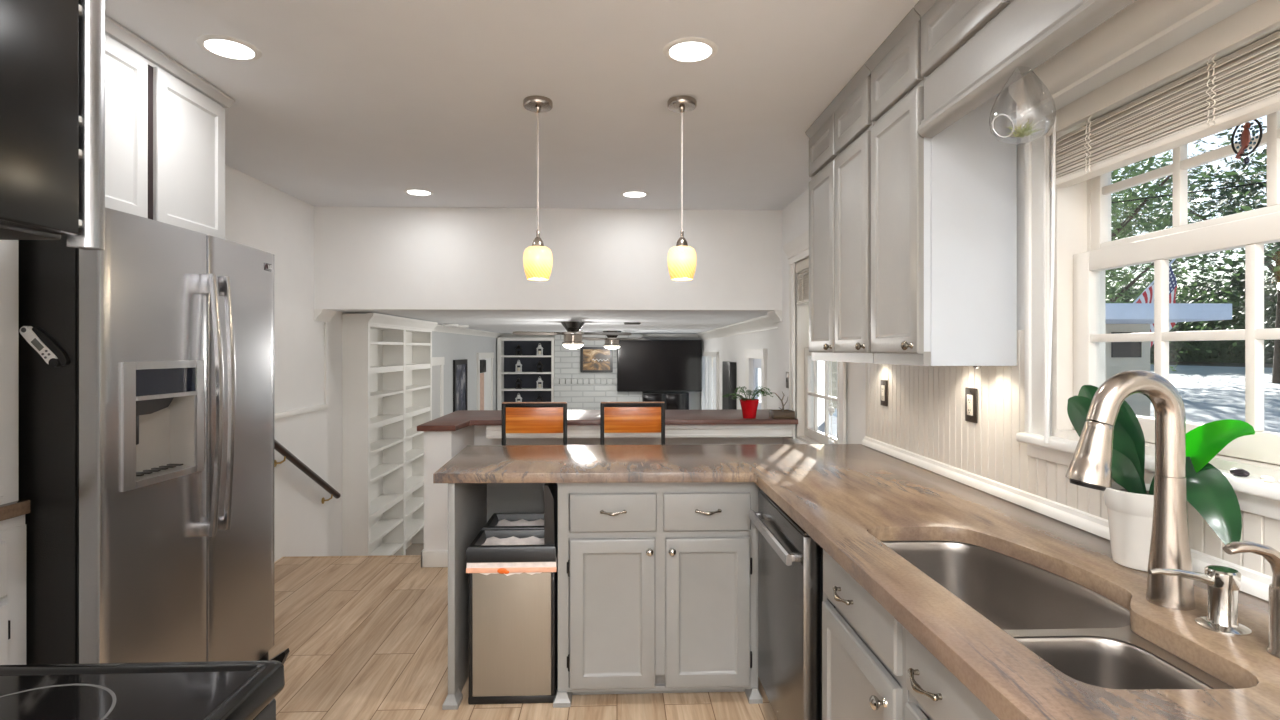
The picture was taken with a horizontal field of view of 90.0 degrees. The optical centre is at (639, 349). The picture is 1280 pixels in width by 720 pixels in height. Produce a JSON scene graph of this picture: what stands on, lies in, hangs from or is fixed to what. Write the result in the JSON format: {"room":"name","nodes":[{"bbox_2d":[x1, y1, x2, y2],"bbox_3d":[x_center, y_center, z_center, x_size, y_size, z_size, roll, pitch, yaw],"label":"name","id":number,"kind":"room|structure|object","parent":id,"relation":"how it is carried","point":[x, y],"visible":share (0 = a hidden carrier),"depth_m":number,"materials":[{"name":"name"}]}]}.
{"room":"kitchen","nodes":[
{"label":"kitchen","id":0,"kind":"room"},
{"bbox_2d":[225,165,496,561],"bbox_3d":[-2.469,0.523,4.814,0.132,3.370,14.600,0,0,-2],"label":"wall","id":1,"kind":"structure","parent":0,"point":[258,215],"depth_m":4.55,"materials":[{"name":"paint"}]},
{"bbox_2d":[105,15,234,239],"bbox_3d":[-2.008,-0.748,2.243,0.623,0.621,0.908,0,0,-2],"label":"upper cabinet","id":2,"kind":"object","parent":1,"relation":"attached to","point":[165,123],"visible":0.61,"depth_m":2.29,"materials":[{"name":"white paint"}]},
{"bbox_2d":[274,322,327,419],"bbox_3d":[-2.369,0.120,3.867,0.022,0.665,2.100,0,0,-2],"label":"chair rail","id":3,"kind":"object","parent":1,"relation":"attached to","point":[324,406],"visible":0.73,"depth_m":4.81,"materials":[{"name":"white paint"}]},
{"bbox_2d":[274,439,340,503],"bbox_3d":[-2.347,0.723,4.258,0.092,0.896,1.457,0,0,-2],"label":"stair handrail","id":4,"kind":"object","parent":1,"relation":"attached to","point":[278,447],"visible":0.57,"depth_m":4.42,"materials":[{"name":"brown wood"}]},
{"bbox_2d":[432,357,443,419],"bbox_3d":[-2.487,1.097,7.691,0.036,2.019,0.890,0,0,-2],"label":"door","id":5,"kind":"structure","parent":1,"relation":"in","point":[437,362],"depth_m":7.90,"materials":[{"name":"white paint"}]},
{"bbox_2d":[453,359,467,411],"bbox_3d":[-2.539,0.752,9.055,0.030,1.232,0.720,0,0,-2],"label":"picture frame","id":6,"kind":"object","parent":1,"relation":"attached to","point":[460,367],"visible":0.59,"depth_m":9.04,"materials":[{"name":"black plastic"}]},
{"bbox_2d":[456,364,465,410],"bbox_3d":[-2.544,0.752,9.055,0.016,1.092,0.580,0,0,-2],"label":"print","id":7,"kind":"object","parent":6,"relation":"attached to","point":[460,368],"depth_m":9.04},
{"bbox_2d":[434,324,501,337],"bbox_3d":[-2.539,-0.268,9.595,0.070,0.084,5.040,0,0,-2],"label":"crown molding","id":8,"kind":"structure","parent":1,"relation":"attached to","point":[439,328],"depth_m":9.27,"materials":[{"name":"white paint"}]},
{"bbox_2d":[476,352,493,409],"bbox_3d":[-2.598,1.075,10.764,0.036,2.064,1.240,0,0,-2],"label":"door","id":9,"kind":"structure","parent":1,"relation":"in","point":[488,375],"depth_m":10.87,"materials":[{"name":"white paint"}]},
{"bbox_2d":[480,373,483,409],"bbox_3d":[-2.589,0.783,10.454,0.008,0.810,0.360,0,0,-2],"label":"brick strip","id":10,"kind":"object","parent":9,"relation":"attached to","point":[481,374],"visible":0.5,"depth_m":10.47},
{"bbox_2d":[480,360,485,372],"bbox_3d":[-2.574,0.263,10.469,0.038,0.210,0.390,0,0,-2],"label":"wall box","id":11,"kind":"object","parent":9,"relation":"attached to","point":[482,362],"visible":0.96,"depth_m":10.37,"materials":[{"name":"black plastic"}]},
{"bbox_2d":[406,543,423,554],"bbox_3d":[-0.526,2.158,8.236,4.020,0.100,7.900,0,0,-2],"label":"floor","id":12,"kind":"structure","parent":0,"point":[414,548],"depth_m":6.76,"materials":[{"name":"wood"}]},
{"bbox_2d":[342,313,437,555],"bbox_3d":[-2.327,0.902,6.120,0.264,2.409,1.860,0,0,-2],"label":"bookcase","id":13,"kind":"object","parent":12,"relation":"on","point":[387,359],"visible":0.87,"depth_m":5.91,"materials":[{"name":"white paint"}]},
{"bbox_2d":[497,337,554,409],"bbox_3d":[-2.113,0.938,11.946,1.035,2.339,0.309,0,0,-2],"label":"shelves","id":14,"kind":"object","parent":12,"relation":"on","point":[507,361],"visible":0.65,"depth_m":12.07,"materials":[{"name":"blue paint"}]},
{"bbox_2d":[515,377,521,388],"bbox_3d":[-2.260,0.608,11.927,0.136,0.228,0.136,0,0,-2],"label":"lantern","id":15,"kind":"object","parent":14,"relation":"on","point":[518,386],"visible":1,"depth_m":11.91,"materials":[{"name":"black metal"}]},
{"bbox_2d":[515,343,521,355],"bbox_3d":[-2.260,-0.012,11.927,0.136,0.228,0.136,0,0,-2],"label":"lantern","id":16,"kind":"object","parent":14,"relation":"on","point":[519,345],"visible":1,"depth_m":11.90,"materials":[{"name":"black metal"}]},
{"bbox_2d":[515,360,521,371],"bbox_3d":[-2.260,0.298,11.927,0.136,0.228,0.136,0,0,-2],"label":"lantern","id":17,"kind":"object","parent":14,"relation":"on","point":[518,369],"visible":0.99,"depth_m":11.91,"materials":[{"name":"white metal"}]},
{"bbox_2d":[536,377,542,388],"bbox_3d":[-1.870,0.608,11.941,0.136,0.228,0.136,0,0,-2],"label":"lantern","id":18,"kind":"object","parent":14,"relation":"on","point":[539,386],"visible":1,"depth_m":11.92,"materials":[{"name":"white metal"}]},
{"bbox_2d":[536,360,542,371],"bbox_3d":[-1.870,0.298,11.941,0.136,0.228,0.136,0,0,-2],"label":"lantern","id":19,"kind":"object","parent":14,"relation":"on","point":[539,369],"visible":0.99,"depth_m":11.92,"materials":[{"name":"black metal"}]},
{"bbox_2d":[536,343,542,354],"bbox_3d":[-1.870,-0.012,11.941,0.136,0.228,0.136,0,0,-2],"label":"lantern","id":20,"kind":"object","parent":14,"relation":"on","point":[539,346],"visible":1,"depth_m":11.91,"materials":[{"name":"white metal"}]},
{"bbox_2d":[642,392,688,409],"bbox_3d":[0.472,1.448,12.006,0.865,1.319,0.433,0,0,-2],"label":"media cabinet","id":21,"kind":"object","parent":12,"relation":"on","point":[673,400],"visible":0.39,"depth_m":11.80,"materials":[{"name":"black wood"}]},
{"bbox_2d":[105,0,918,209],"bbox_3d":[-0.536,-1.112,1.192,3.695,0.100,7.220,0,0,-2],"label":"ceiling","id":22,"kind":"structure","parent":0,"point":[345,103],"depth_m":2.62,"materials":[{"name":"paint"}]},
{"bbox_2d":[196,35,261,60],"bbox_3d":[-1.442,-1.058,2.250,0.195,0.006,0.195,0,0,-2],"label":"recessed light","id":23,"kind":"object","parent":22,"relation":"in","point":[227,47],"visible":1,"depth_m":2.24,"materials":[{"name":"white plastic"}]},
{"bbox_2d":[404,188,433,195],"bbox_3d":[-1.485,-1.058,4.299,0.195,0.006,0.195,0,0,-2],"label":"recessed light","id":24,"kind":"object","parent":22,"relation":"in","point":[413,191],"visible":1,"depth_m":4.29,"materials":[{"name":"white plastic"}]},
{"bbox_2d":[523,95,552,279],"bbox_3d":[-0.435,-0.682,2.730,0.126,0.760,0.126,0,0,-2],"label":"pendant lamp","id":25,"kind":"object","parent":22,"relation":"hanging from","point":[537,258],"visible":1,"depth_m":2.69,"materials":[{"name":"glass"}]},
{"bbox_2d":[620,190,648,197],"bbox_3d":[-0.036,-1.058,4.351,0.195,0.006,0.195,0,0,-2],"label":"recessed light","id":26,"kind":"object","parent":22,"relation":"in","point":[633,193],"visible":1,"depth_m":4.34,"materials":[{"name":"white plastic"}]},
{"bbox_2d":[667,95,696,279],"bbox_3d":[0.179,-0.682,2.730,0.126,0.760,0.126,0,0,-2],"label":"pendant lamp","id":27,"kind":"object","parent":22,"relation":"hanging from","point":[681,258],"visible":1,"depth_m":2.69,"materials":[{"name":"glass"}]},
{"bbox_2d":[663,37,717,62],"bbox_3d":[0.179,-1.058,2.268,0.195,0.006,0.195,0,0,-2],"label":"recessed light","id":28,"kind":"object","parent":22,"relation":"in","point":[688,49],"visible":1,"depth_m":2.26,"materials":[{"name":"white plastic"}]},
{"bbox_2d":[268,557,776,719],"bbox_3d":[-0.479,1.488,1.284,3.615,0.200,7.400,0,0,-2],"label":"floor","id":29,"kind":"structure","parent":0,"point":[366,638],"depth_m":2.87,"materials":[{"name":"brown wood"}]},
{"bbox_2d":[0,240,29,664],"bbox_3d":[-1.995,0.167,1.380,0.588,2.438,0.842,0,0,-2],"label":"tall cabinet","id":30,"kind":"object","parent":29,"relation":"on","point":[13,510],"visible":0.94,"depth_m":1.77,"materials":[{"name":"white paint"}]},
{"bbox_2d":[0,500,29,520],"bbox_3d":[-1.996,0.441,1.377,0.586,0.038,0.836,0,0,-2],"label":"countertop","id":31,"kind":"structure","parent":30,"relation":"on","point":[20,507],"depth_m":1.76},
{"bbox_2d":[0,660,284,719],"bbox_3d":[-0.828,0.921,0.596,0.699,0.894,0.762,0,0,-2],"label":"range","id":32,"kind":"object","parent":29,"relation":"on","point":[211,690],"visible":1,"depth_m":0.91,"materials":[{"name":"black ceramic"}]},
{"bbox_2d":[19,207,289,664],"bbox_3d":[-1.858,0.482,2.290,0.771,1.788,0.940,0,0,-2],"label":"refrigerator","id":33,"kind":"object","parent":29,"relation":"on","point":[146,459],"visible":0.93,"depth_m":2.02,"materials":[{"name":"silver metal"}]},
{"bbox_2d":[19,326,69,366],"bbox_3d":[-1.694,-0.010,1.821,0.126,0.117,0.019,0,0,-2],"label":"thermometer","id":34,"kind":"object","parent":33,"relation":"attached to","point":[53,354],"visible":1,"depth_m":1.81,"materials":[{"name":"white plastic"}]},
{"bbox_2d":[466,483,557,703],"bbox_3d":[-0.506,0.961,2.621,0.352,0.852,0.259,0,0,-2],"label":"trash can","id":35,"kind":"object","parent":29,"relation":"on","point":[513,573],"visible":0.95,"depth_m":2.51,"materials":[{"name":"beige metal"}]},
{"bbox_2d":[482,513,543,528],"bbox_3d":[-0.516,1.077,2.896,0.352,0.619,0.259,0,0,-2],"label":"trash can","id":36,"kind":"object","parent":29,"relation":"on","point":[497,520],"visible":0.07,"depth_m":2.98,"materials":[{"name":"black plastic"}]},
{"bbox_2d":[502,402,566,444],"bbox_3d":[-0.620,0.845,3.907,0.378,1.084,0.396,0,0,-2],"label":"bar stool","id":37,"kind":"object","parent":29,"relation":"on","point":[517,417],"visible":0.46,"depth_m":3.71,"materials":[{"name":"wood"}]},
{"bbox_2d":[442,482,762,709],"bbox_3d":[0.163,0.952,2.816,1.873,0.871,0.683,0,0,-2],"label":"base cabinet","id":38,"kind":"object","parent":29,"relation":"on","point":[658,582],"visible":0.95,"depth_m":2.51,"materials":[{"name":"beige paint"}]},
{"bbox_2d":[433,444,1279,719],"bbox_3d":[0.227,0.493,0.614,1.988,0.038,5.210,0,0,-2],"label":"countertop","id":39,"kind":"structure","parent":38,"relation":"on","point":[849,499],"depth_m":1.52,"materials":[{"name":"wood"}]},
{"bbox_2d":[881,541,1235,717],"bbox_3d":[0.799,0.650,1.307,0.430,0.275,0.885,0,0,-2],"label":"sink","id":40,"kind":"object","parent":39,"relation":"in","point":[1087,636],"visible":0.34,"depth_m":1.40,"materials":[{"name":"metal"}]},
{"bbox_2d":[1065,370,1195,610],"bbox_3d":[0.915,0.255,1.197,0.229,0.437,0.072,0,0,-2],"label":"kitchen faucet","id":41,"kind":"object","parent":39,"relation":"on","point":[1090,465],"visible":0.97,"depth_m":1.18,"materials":[{"name":"silver metal"}]},
{"bbox_2d":[1067,385,1254,570],"bbox_3d":[1.125,0.277,1.368,0.176,0.394,0.318,0,0,-32],"label":"potted orchid","id":42,"kind":"object","parent":39,"relation":"on","point":[1129,500],"visible":0.59,"depth_m":1.37,"materials":[{"name":"plant"}]},
{"bbox_2d":[1148,565,1251,635],"bbox_3d":[0.951,0.423,1.094,0.165,0.102,0.072,0,0,-2],"label":"soap dispenser","id":43,"kind":"object","parent":39,"relation":"on","point":[1223,583],"visible":1,"depth_m":1.08,"materials":[{"name":"silver metal"}]},
{"bbox_2d":[1222,541,1279,657],"bbox_3d":[0.969,0.385,0.990,0.128,0.178,0.052,0,0,-2],"label":"filter faucet","id":44,"kind":"object","parent":39,"relation":"on","point":[1270,554],"visible":1,"depth_m":0.99,"materials":[{"name":"silver metal"}]},
{"bbox_2d":[600,402,664,444],"bbox_3d":[-0.049,0.845,3.928,0.378,1.084,0.396,0,0,-2],"label":"bar stool","id":45,"kind":"object","parent":29,"relation":"on","point":[615,417],"visible":0.42,"depth_m":3.73,"materials":[{"name":"wood"}]},
{"bbox_2d":[749,489,834,719],"bbox_3d":[0.764,0.956,2.200,0.674,0.860,0.607,0,0,-2],"label":"dishwasher","id":46,"kind":"object","parent":29,"relation":"on","point":[790,562],"visible":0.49,"depth_m":2.04,"materials":[{"name":"silver metal"}]},
{"bbox_2d":[820,546,834,719],"bbox_3d":[0.812,0.912,2.203,0.578,0.772,0.595,0,0,-2],"label":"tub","id":47,"kind":"object","parent":46,"relation":"in","point":[821,549],"depth_m":1.90,"materials":[{"name":"plastic"}]},
{"bbox_2d":[822,549,908,719],"bbox_3d":[0.827,0.951,1.603,0.673,0.870,0.545,0,0,-2],"label":"base cabinet","id":48,"kind":"object","parent":29,"relation":"on","point":[864,645],"visible":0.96,"depth_m":1.56,"materials":[{"name":"beige paint"}]},
{"bbox_2d":[905,629,999,719],"bbox_3d":[0.852,0.951,0.899,0.673,0.870,0.855,0,0,-2],"label":"base cabinet","id":49,"kind":"object","parent":29,"relation":"on","point":[935,693],"visible":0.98,"depth_m":1.17,"materials":[{"name":"beige paint"}]},
{"bbox_2d":[314,207,781,310],"bbox_3d":[-0.667,-0.732,4.859,3.495,0.860,0.120,0,0,-2],"label":"wall","id":50,"kind":"structure","parent":0,"point":[366,258],"depth_m":4.80,"materials":[{"name":"paint"}]},
{"bbox_2d":[314,309,781,322],"bbox_3d":[-0.670,-0.259,4.919,3.495,0.084,0.240,0,0,-2],"label":"trim","id":51,"kind":"structure","parent":50,"relation":"attached to","point":[319,314],"depth_m":4.86,"materials":[{"name":"white paint"}]},
{"bbox_2d":[333,310,769,333],"bbox_3d":[-0.624,-0.337,8.603,4.050,0.050,7.360,0,0,-2],"label":"ceiling","id":52,"kind":"structure","parent":0,"point":[504,322],"depth_m":6.34,"materials":[{"name":"paint"}]},
{"bbox_2d":[513,321,631,348],"bbox_3d":[-0.747,-0.163,7.128,0.975,0.297,0.975,0,0,35],"label":"ceiling fan","id":53,"kind":"object","parent":52,"relation":"hanging from","point":[573,337],"visible":1,"depth_m":7.05,"materials":[{"name":"metal"}]},
{"bbox_2d":[582,331,647,348],"bbox_3d":[-0.457,-0.163,10.490,1.114,0.297,1.114,0,0,5],"label":"ceiling fan","id":54,"kind":"object","parent":52,"relation":"hanging from","point":[611,342],"visible":0.91,"depth_m":10.37,"materials":[{"name":"metal"}]},
{"bbox_2d":[554,334,641,409],"bbox_3d":[-0.776,0.903,11.999,1.630,2.408,0.359,0,0,-2],"label":"wall","id":55,"kind":"structure","parent":0,"point":[577,396],"depth_m":11.84,"materials":[{"name":"brick"}]},
{"bbox_2d":[554,378,616,383],"bbox_3d":[-0.779,0.576,11.880,1.617,0.100,0.160,0,0,-2],"label":"brick ledge","id":56,"kind":"object","parent":55,"relation":"attached to","point":[556,380],"visible":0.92,"depth_m":11.80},
{"bbox_2d":[580,347,612,371],"bbox_3d":[-0.809,0.180,11.920,0.600,0.475,0.033,0,0,-2],"label":"picture frame","id":57,"kind":"object","parent":55,"relation":"attached to","point":[592,359],"visible":0.94,"depth_m":11.91,"materials":[{"name":"black plastic"}]},
{"bbox_2d":[583,349,609,369],"bbox_3d":[-0.809,0.180,11.921,0.500,0.385,0.030,0,0,-2],"label":"print","id":58,"kind":"object","parent":57,"relation":"attached to","point":[593,359],"depth_m":11.92,"materials":[{"name":"brown paper"}]},
{"bbox_2d":[424,425,782,550],"bbox_3d":[-0.154,1.312,4.567,2.490,1.592,0.860,0,0,-2],"label":"wall","id":59,"kind":"structure","parent":0,"point":[440,447],"depth_m":4.10,"materials":[{"name":"paint"}]},
{"bbox_2d":[281,555,420,557],"bbox_3d":[-1.894,1.416,4.298,1.004,0.064,0.024,0,0,-2],"label":"trim","id":60,"kind":"structure","parent":59,"relation":"attached to","point":[377,555],"depth_m":4.29,"materials":[{"name":"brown wood"}]},
{"bbox_2d":[421,549,447,566],"bbox_3d":[-1.307,1.335,4.418,0.205,0.104,0.675,0,0,-2],"label":"baseboard","id":61,"kind":"structure","parent":59,"relation":"attached to","point":[428,558],"depth_m":4.08,"materials":[{"name":"white paint"}]},
{"bbox_2d":[417,409,797,430],"bbox_3d":[-0.172,0.495,4.604,2.516,0.035,1.025,0,0,-2],"label":"countertop","id":62,"kind":"structure","parent":59,"relation":"on","point":[459,419],"depth_m":4.42,"materials":[{"name":"brown wood"}]},
{"bbox_2d":[723,386,772,418],"bbox_3d":[0.756,0.366,4.499,0.356,0.221,0.375,0,0,-2],"label":"potted fern","id":63,"kind":"object","parent":62,"relation":"on","point":[749,407],"visible":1,"depth_m":4.46,"materials":[{"name":"ceramic"}]},
{"bbox_2d":[739,399,758,418],"bbox_3d":[0.769,0.412,4.500,0.138,0.130,0.138,0,0,-2],"label":"pot","id":64,"kind":"object","parent":63,"relation":"attached to","point":[749,407],"depth_m":4.45,"materials":[{"name":"red ceramic"}]},
{"bbox_2d":[769,392,794,418],"bbox_3d":[0.999,0.385,4.509,0.150,0.185,0.140,0,0,-2],"label":"wooden tray","id":65,"kind":"object","parent":62,"relation":"on","point":[775,414],"visible":1,"depth_m":4.44,"materials":[{"name":"brown wood"}]},
{"bbox_2d":[486,424,795,438],"bbox_3d":[0.009,0.563,4.622,2.150,0.094,0.363,0,0,-2],"label":"trim","id":66,"kind":"structure","parent":59,"relation":"on","point":[742,430],"depth_m":4.46,"materials":[{"name":"white paint"}]},
{"bbox_2d":[554,336,708,409],"bbox_3d":[-0.670,0.903,12.244,4.020,2.610,0.120,0,0,-2],"label":"wall","id":67,"kind":"structure","parent":0,"point":[694,396],"depth_m":12.24,"materials":[{"name":"paint"}]},
{"bbox_2d":[500,334,697,336],"bbox_3d":[-0.772,-0.272,12.165,3.770,0.060,0.029,0,0,-2],"label":"trim","id":68,"kind":"structure","parent":67,"relation":"attached to","point":[502,335],"depth_m":12.19,"materials":[{"name":"white paint"}]},
{"bbox_2d":[617,340,701,391],"bbox_3d":[0.350,0.288,11.978,1.560,0.950,0.483,0,0,-2],"label":"television","id":69,"kind":"object","parent":67,"relation":"attached to","point":[642,365],"visible":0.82,"depth_m":11.73,"materials":[{"name":"black plastic"}]},
{"bbox_2d":[702,105,1051,443],"bbox_3d":[1.289,0.473,4.998,0.426,3.270,14.696,0,0,-2],"label":"wall","id":70,"kind":"structure","parent":0,"point":[795,217],"depth_m":4.66,"materials":[{"name":"paint"}]},
{"bbox_2d":[701,351,718,409],"bbox_3d":[1.194,1.067,10.872,0.075,2.079,2.450,0,0,0],"label":"window","id":71,"kind":"structure","parent":70,"relation":"in","point":[713,356],"depth_m":10.81,"materials":[{"name":"white paint"}]},
{"bbox_2d":[722,361,736,409],"bbox_3d":[1.156,0.469,7.970,0.095,0.654,1.196,0,0,0],"label":"wall speaker","id":72,"kind":"object","parent":70,"relation":"attached to","point":[729,369],"visible":0.49,"depth_m":7.92,"materials":[{"name":"black plastic"}]},
{"bbox_2d":[722,364,728,409],"bbox_3d":[1.111,0.608,8.296,0.005,0.840,0.580,0,0,0],"label":"grille","id":73,"kind":"object","parent":72,"relation":"attached to","point":[725,367],"depth_m":8.29,"materials":[{"name":"black metal"}]},
{"bbox_2d":[697,315,777,339],"bbox_3d":[1.150,-0.250,8.622,0.100,0.120,7.250,0,0,0],"label":"crown molding","id":74,"kind":"structure","parent":70,"relation":"attached to","point":[762,323],"depth_m":7.17,"materials":[{"name":"white paint"}]},
{"bbox_2d":[744,349,766,408],"bbox_3d":[1.217,1.048,6.637,0.090,2.119,1.060,0,0,0],"label":"door","id":75,"kind":"structure","parent":70,"relation":"in","point":[759,356],"depth_m":6.65,"materials":[{"name":"white paint"}]},
{"bbox_2d":[782,230,845,443],"bbox_3d":[1.145,-0.027,4.024,0.212,1.430,1.120,0,0,-2],"label":"window","id":76,"kind":"structure","parent":70,"relation":"in","point":[796,250],"depth_m":4.45,"materials":[{"name":"beige paint"}]},
{"bbox_2d":[795,258,808,303],"bbox_3d":[1.123,-0.457,4.023,0.059,0.281,0.844,0,0,-2],"label":"window blind","id":77,"kind":"object","parent":76,"relation":"attached to","point":[803,288],"visible":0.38,"depth_m":4.29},
{"bbox_2d":[828,361,834,443],"bbox_3d":[1.094,0.127,3.662,0.024,0.878,0.104,0,0,-2],"label":"ornament","id":78,"kind":"object","parent":76,"relation":"hanging from","point":[831,409],"visible":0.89,"depth_m":3.66,"materials":[{"name":"white plastic"}]},
{"bbox_2d":[805,64,873,362],"bbox_3d":[0.971,-0.505,2.751,0.348,1.111,0.752,0,0,-2],"label":"upper cabinet","id":79,"kind":"object","parent":70,"relation":"attached to","point":[840,137],"visible":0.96,"depth_m":2.67,"materials":[{"name":"paint"}]},
{"bbox_2d":[881,380,887,405],"bbox_3d":[1.133,0.200,2.977,0.011,0.120,0.072,0,0,-2],"label":"wall outlet","id":80,"kind":"object","parent":70,"relation":"attached to","point":[884,383],"visible":1,"depth_m":2.96,"materials":[{"name":"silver metal"}]},
{"bbox_2d":[881,385,884,400],"bbox_3d":[1.130,0.200,2.977,0.004,0.072,0.034,0,0,-2],"label":"receptacle","id":81,"kind":"object","parent":80,"relation":"attached to","point":[882,386],"depth_m":2.97,"materials":[{"name":"beige plastic"}]},
{"bbox_2d":[865,7,1016,365],"bbox_3d":[0.992,-0.505,2.177,0.348,1.111,0.388,0,0,-2],"label":"upper cabinet","id":82,"kind":"object","parent":70,"relation":"attached to","point":[944,205],"visible":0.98,"depth_m":1.99,"materials":[{"name":"paint"}]},
{"bbox_2d":[965,387,977,422],"bbox_3d":[1.159,0.193,2.244,0.011,0.120,0.072,0,0,-2],"label":"wall outlet","id":83,"kind":"object","parent":70,"relation":"attached to","point":[971,394],"visible":1,"depth_m":2.23,"materials":[{"name":"brown metal"}]},
{"bbox_2d":[967,394,972,415],"bbox_3d":[1.157,0.193,2.244,0.004,0.072,0.034,0,0,-2],"label":"receptacle","id":84,"kind":"object","parent":83,"relation":"attached to","point":[969,396],"depth_m":2.24,"materials":[{"name":"beige plastic"}]},
{"bbox_2d":[914,0,1135,137],"bbox_3d":[1.053,-0.857,0.760,0.327,0.409,2.444,0,0,-2],"label":"upper cabinet","id":85,"kind":"object","parent":70,"relation":"attached to","point":[970,49],"visible":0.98,"depth_m":1.64,"materials":[{"name":"paint"}]},
{"bbox_2d":[989,68,1055,144],"bbox_3d":[0.892,-0.591,1.495,0.136,0.210,0.136,0,0,-2],"label":"glass terrarium","id":86,"kind":"object","parent":85,"relation":"hanging from","point":[1020,132],"visible":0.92,"depth_m":1.48,"materials":[{"name":"clear glass"}]},
{"bbox_2d":[1006,119,1041,137],"bbox_3d":[0.889,-0.516,1.486,0.072,0.037,0.075,0,0,-44],"label":"air plant","id":87,"kind":"object","parent":86,"relation":"on","point":[1020,132],"depth_m":1.48,"materials":[{"name":"plant"}]},
{"bbox_2d":[862,436,1271,600],"bbox_3d":[1.213,0.452,0.626,0.020,0.042,5.165,0,0,-2],"label":"trim","id":88,"kind":"structure","parent":70,"relation":"attached to","point":[1255,583],"depth_m":1.84,"materials":[{"name":"white paint"}]},
{"bbox_2d":[866,330,1279,576],"bbox_3d":[1.228,0.205,0.627,0.010,0.535,5.165,0,0,-2],"label":"backsplash","id":89,"kind":"structure","parent":70,"relation":"attached to","point":[924,415],"depth_m":2.16,"materials":[{"name":"paint"}]},
{"bbox_2d":[1008,0,1279,519],"bbox_3d":[1.243,-0.242,1.315,0.212,1.120,1.250,0,0,-2],"label":"window","id":90,"kind":"structure","parent":70,"relation":"in","point":[1143,30],"depth_m":1.63,"materials":[{"name":"beige paint"}]},
{"bbox_2d":[1044,0,1279,442],"bbox_3d":[1.185,-0.204,1.314,0.089,0.925,1.015,0,0,-2],"label":"window blind","id":91,"kind":"object","parent":90,"relation":"attached to","point":[1239,88],"visible":1,"depth_m":1.42,"materials":[{"name":"white plastic"}]},
{"bbox_2d":[1231,119,1262,163],"bbox_3d":[1.239,-0.436,1.307,0.010,0.112,0.064,0,0,-2],"label":"suncatcher","id":92,"kind":"object","parent":91,"relation":"hanging from","point":[1245,134],"visible":0.96,"depth_m":1.31,"materials":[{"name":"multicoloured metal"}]},
{"bbox_2d":[1230,468,1249,476],"bbox_3d":[1.178,0.240,1.257,0.021,0.015,0.035,0,0,-2],"label":"pebble","id":93,"kind":"object","parent":90,"relation":"on","point":[1240,472],"visible":1,"depth_m":1.25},
{"bbox_2d":[1260,476,1274,481],"bbox_3d":[1.180,0.242,1.203,0.018,0.011,0.020,0,0,-2],"label":"pebble","id":94,"kind":"object","parent":90,"relation":"on","point":[1263,478],"visible":1,"depth_m":1.20,"materials":[{"name":"white stone"}]},
{"bbox_3d":[-1.676,0.163,-0.761,1.075,2.450,3.400,0,0,-2],"label":"wall","id":95,"kind":"structure","parent":0,"visible":0},
{"bbox_2d":[0,0,104,249],"bbox_3d":[-0.955,-0.363,0.501,0.448,0.447,0.780,0,0,-2],"label":"microwave","id":96,"kind":"object","parent":95,"relation":"attached to","point":[52,52],"visible":1,"depth_m":0.81,"materials":[{"name":"black plastic"}]},
{"label":"outside","id":97,"kind":"structure","parent":0,"visible":0},
{"bbox_2d":[1111,182,1266,203],"bbox_3d":[11.550,-3.287,12.722,0.027,0.178,20.813,0,0,-44],"label":"power line","id":98,"kind":"object","parent":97,"point":[1259,182],"visible":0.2,"depth_m":12.95,"materials":[{"name":"black metal"}]},
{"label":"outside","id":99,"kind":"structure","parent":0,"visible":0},
{"bbox_2d":[1133,259,1176,347],"bbox_3d":[10.816,-0.939,13.597,1.424,2.114,0.100,0,0,-2],"label":"flag","id":100,"kind":"object","parent":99,"point":[1147,296],"visible":0.23,"depth_m":13.58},
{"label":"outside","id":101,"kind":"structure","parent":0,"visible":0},
{"bbox_2d":[758,361,1279,432],"bbox_3d":[12.501,1.508,20.462,23.545,1.660,100.000,0,0,-2],"label":"ground","id":102,"kind":"structure","parent":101,"point":[1208,394],"depth_m":19.48,"materials":[{"name":"snow"}]},
{"bbox_2d":[824,408,836,437],"bbox_3d":[5.196,1.213,9.773,4.420,1.450,1.880,0,0,8],"label":"parked car","id":103,"kind":"object","parent":102,"relation":"on","point":[834,416],"visible":0.02,"depth_m":10.11,"materials":[{"name":"white paint"}]},
{"bbox_2d":[829,303,1231,416],"bbox_3d":[7.406,0.038,15.276,4.900,3.800,10.000,0,0,-2],"label":"neighbor house","id":104,"kind":"structure","parent":102,"relation":"on","point":[1119,317],"depth_m":11.89,"materials":[{"name":"grey"}]},
{"bbox_2d":[1108,142,1239,370],"bbox_3d":[20.380,-4.381,28.691,8.510,10.952,10.346,0,0,-9],"label":"tree","id":105,"kind":"object","parent":102,"relation":"on","point":[1200,149],"visible":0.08,"depth_m":25.79,"materials":[{"name":"green plant"}]},
{"bbox_2d":[1105,134,1279,302],"bbox_3d":[12.655,-2.824,17.512,7.815,9.244,8.036,0,0,-2],"label":"tree","id":106,"kind":"object","parent":102,"relation":"on","point":[1132,212],"visible":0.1,"depth_m":16.99,"materials":[{"name":"green plant"}]},
{"bbox_2d":[1117,118,1279,383],"bbox_3d":[20.523,-3.709,20.229,10.083,9.608,9.990,0,0,-2],"label":"tree","id":107,"kind":"object","parent":102,"relation":"on","point":[1226,193],"visible":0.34,"depth_m":21.31,"materials":[{"name":"green plant"}]},
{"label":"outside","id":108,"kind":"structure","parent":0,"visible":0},
{"bbox_2d":[1150,361,1272,367],"bbox_3d":[46.751,1.013,21.693,45.000,2.650,100.000,0,0,-2],"label":"lawn","id":109,"kind":"structure","parent":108,"point":[1266,365],"depth_m":27.54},
{"bbox_2d":[1105,266,1276,362],"bbox_3d":[26.852,-1.714,22.578,4.389,4.735,24.100,0,0,-7],"label":"hedge","id":110,"kind":"object","parent":109,"relation":"on","point":[1223,351],"visible":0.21,"depth_m":28.05,"materials":[{"name":"green plant"}]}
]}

